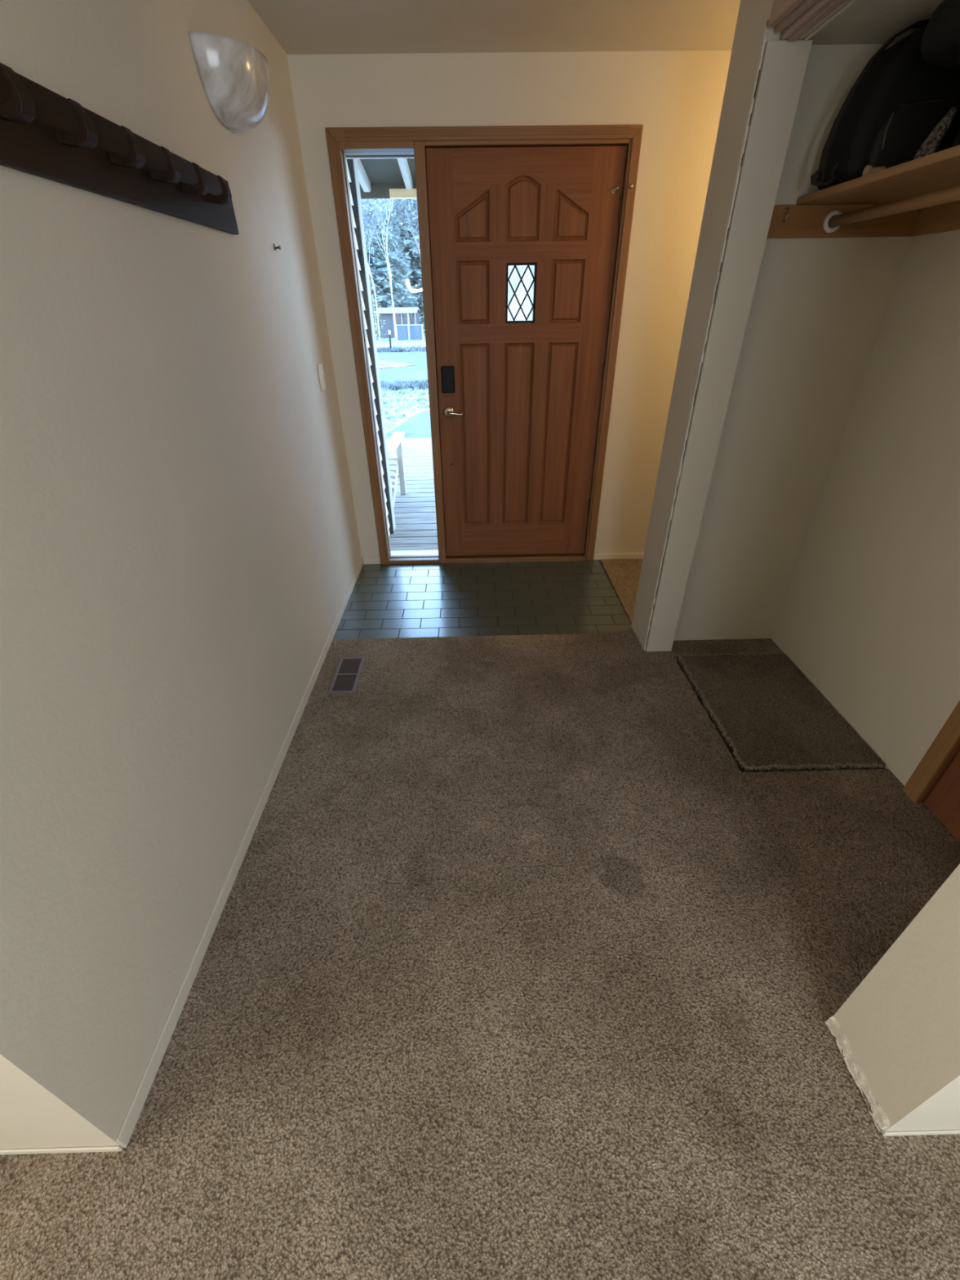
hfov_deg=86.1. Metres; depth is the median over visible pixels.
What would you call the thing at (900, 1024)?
wall pier
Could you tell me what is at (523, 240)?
door
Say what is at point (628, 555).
baseboard
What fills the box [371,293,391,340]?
fir
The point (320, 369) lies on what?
light switch
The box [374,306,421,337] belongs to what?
shed
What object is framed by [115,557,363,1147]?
baseboard
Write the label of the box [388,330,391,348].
marker post
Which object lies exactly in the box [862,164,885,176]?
toggle
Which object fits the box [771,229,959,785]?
wall
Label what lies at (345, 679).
floor vent
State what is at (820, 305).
wall
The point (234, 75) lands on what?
wall sconce
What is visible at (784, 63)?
trim
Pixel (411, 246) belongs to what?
spruce tree
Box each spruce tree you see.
[364,198,424,336]
[386,199,424,328]
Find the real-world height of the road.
0.277 m
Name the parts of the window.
sill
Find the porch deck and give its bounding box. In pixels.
[386,437,438,551]
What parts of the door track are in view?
moulding, moulding, moulding, moulding, guide rail, guide rail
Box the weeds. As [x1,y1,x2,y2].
[376,345,428,391]
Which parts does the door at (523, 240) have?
handle, lever, panel, panel, panel, panel, pane, window moulding, panel, panel, panel, panel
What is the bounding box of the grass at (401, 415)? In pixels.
[381,384,429,428]
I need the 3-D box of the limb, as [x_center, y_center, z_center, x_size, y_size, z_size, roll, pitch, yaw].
[-3.368,-22.596,35.421,3.119,3.778,0.308,-3,33,-4]
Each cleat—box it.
[766,203,921,238]
[911,200,959,235]
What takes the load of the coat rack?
attached to the wall at (180, 556)
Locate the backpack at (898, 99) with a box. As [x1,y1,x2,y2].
[810,18,959,190]
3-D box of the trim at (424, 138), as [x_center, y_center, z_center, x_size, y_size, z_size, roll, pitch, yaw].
[0.036,-1.458,2.984,1.454,2.180,0.150,-1,33,-1]
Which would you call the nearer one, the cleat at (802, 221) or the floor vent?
the cleat at (802, 221)
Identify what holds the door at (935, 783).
in the wall at (869, 614)
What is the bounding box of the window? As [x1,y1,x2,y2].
[335,141,439,564]
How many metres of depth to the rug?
2.17 m
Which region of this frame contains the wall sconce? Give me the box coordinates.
[188,31,269,133]
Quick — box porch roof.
[356,158,416,199]
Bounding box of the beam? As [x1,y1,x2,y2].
[389,188,417,199]
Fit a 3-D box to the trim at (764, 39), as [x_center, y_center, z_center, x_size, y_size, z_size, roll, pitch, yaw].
[0.821,-0.826,2.033,0.006,2.101,0.012,-1,33,-1]
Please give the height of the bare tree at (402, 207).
14.901 m
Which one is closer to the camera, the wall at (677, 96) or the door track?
the door track
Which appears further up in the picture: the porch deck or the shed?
the shed
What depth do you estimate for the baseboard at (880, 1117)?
1.14 m
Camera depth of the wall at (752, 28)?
1.84 m
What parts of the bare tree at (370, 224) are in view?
crown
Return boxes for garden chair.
[386,431,406,508]
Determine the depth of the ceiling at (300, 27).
2.01 m
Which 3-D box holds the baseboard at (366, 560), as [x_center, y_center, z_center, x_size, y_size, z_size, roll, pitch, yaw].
[-0.738,-0.543,3.506,0.115,0.055,0.010,-1,33,-1]
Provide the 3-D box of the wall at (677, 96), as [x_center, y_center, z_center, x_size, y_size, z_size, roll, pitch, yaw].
[1.560,-1.607,2.966,4.761,2.412,0.160,-1,33,-1]
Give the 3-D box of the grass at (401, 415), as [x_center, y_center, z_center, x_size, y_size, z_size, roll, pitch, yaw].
[-2.117,-5.064,11.223,6.332,0.129,8.549,-1,33,-1]
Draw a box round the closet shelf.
[795,144,959,204]
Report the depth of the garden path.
9.20 m
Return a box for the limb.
[405,278,422,293]
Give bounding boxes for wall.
[0,0,361,1149]
[287,50,731,564]
[346,159,395,536]
[631,0,804,648]
[673,44,912,640]
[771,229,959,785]
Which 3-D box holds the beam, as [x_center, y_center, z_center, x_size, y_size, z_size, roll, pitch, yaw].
[1.381,-3.645,4.173,4.215,0.054,0.080,-1,33,-1]
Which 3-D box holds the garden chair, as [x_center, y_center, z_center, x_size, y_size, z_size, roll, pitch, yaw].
[-1.077,-1.674,4.616,0.720,0.945,1.000,-1,33,-1]
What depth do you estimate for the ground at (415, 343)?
12.98 m
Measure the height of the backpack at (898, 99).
0.344 m
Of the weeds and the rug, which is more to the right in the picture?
the rug
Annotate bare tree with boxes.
[360,198,399,342]
[361,199,388,342]
[387,199,421,275]
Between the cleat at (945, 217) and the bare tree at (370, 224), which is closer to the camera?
the cleat at (945, 217)
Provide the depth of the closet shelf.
1.43 m
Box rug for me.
[675,652,885,772]
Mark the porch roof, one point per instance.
(376, 176)
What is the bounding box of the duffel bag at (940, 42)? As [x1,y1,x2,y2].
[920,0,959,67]
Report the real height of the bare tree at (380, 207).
11.514 m
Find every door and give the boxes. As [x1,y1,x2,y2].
[426,146,626,555]
[902,700,959,842]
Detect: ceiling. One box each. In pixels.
[247,0,740,54]
[808,0,943,44]
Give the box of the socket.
[822,209,841,233]
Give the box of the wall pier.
[833,863,959,1133]
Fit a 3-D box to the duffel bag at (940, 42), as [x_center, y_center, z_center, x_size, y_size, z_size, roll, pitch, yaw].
[1.289,-1.359,1.221,0.405,0.337,0.419,-1,33,-1]
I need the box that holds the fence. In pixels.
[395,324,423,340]
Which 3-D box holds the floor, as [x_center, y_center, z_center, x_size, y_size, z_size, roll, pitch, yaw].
[0.505,0.871,1.387,7.000,0.034,5.152,-1,33,-1]
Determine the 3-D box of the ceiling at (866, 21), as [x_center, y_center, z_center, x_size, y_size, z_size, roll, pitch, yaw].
[1.230,-1.293,0.772,0.555,0.028,1.780,-1,33,-1]
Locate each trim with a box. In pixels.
[324,124,643,564]
[643,38,766,650]
[645,40,812,651]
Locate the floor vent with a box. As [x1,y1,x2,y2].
[327,656,365,693]
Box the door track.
[768,0,858,41]
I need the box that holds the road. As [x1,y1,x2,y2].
[377,351,427,384]
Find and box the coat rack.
[0,62,239,235]
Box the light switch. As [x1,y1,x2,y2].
[316,363,326,391]
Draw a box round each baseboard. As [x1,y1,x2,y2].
[0,1146,123,1155]
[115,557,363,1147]
[362,556,380,564]
[593,552,644,559]
[825,1016,890,1131]
[882,1129,959,1136]
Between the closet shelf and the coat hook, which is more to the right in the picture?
the closet shelf
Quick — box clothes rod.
[822,185,959,233]
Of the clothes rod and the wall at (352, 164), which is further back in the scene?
the wall at (352, 164)
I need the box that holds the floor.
[0,558,959,1279]
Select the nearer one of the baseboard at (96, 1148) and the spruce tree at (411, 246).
the baseboard at (96, 1148)
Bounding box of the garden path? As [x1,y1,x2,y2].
[386,410,431,438]
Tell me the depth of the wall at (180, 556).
1.16 m
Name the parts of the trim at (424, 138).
mullion post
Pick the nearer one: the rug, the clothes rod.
the clothes rod
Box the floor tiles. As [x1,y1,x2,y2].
[333,560,634,639]
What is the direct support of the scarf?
on the closet shelf
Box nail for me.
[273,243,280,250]
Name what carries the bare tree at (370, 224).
on the ground at (415, 343)
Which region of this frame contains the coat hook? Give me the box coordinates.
[782,206,789,222]
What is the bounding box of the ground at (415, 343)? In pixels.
[375,328,429,433]
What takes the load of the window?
in the wall at (677, 96)
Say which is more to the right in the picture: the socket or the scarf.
the scarf
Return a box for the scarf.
[913,106,957,159]
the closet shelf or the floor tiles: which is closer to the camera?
the closet shelf
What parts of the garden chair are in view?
rail, armrest, leg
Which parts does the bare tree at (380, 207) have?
crown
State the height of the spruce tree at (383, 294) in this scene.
17.263 m

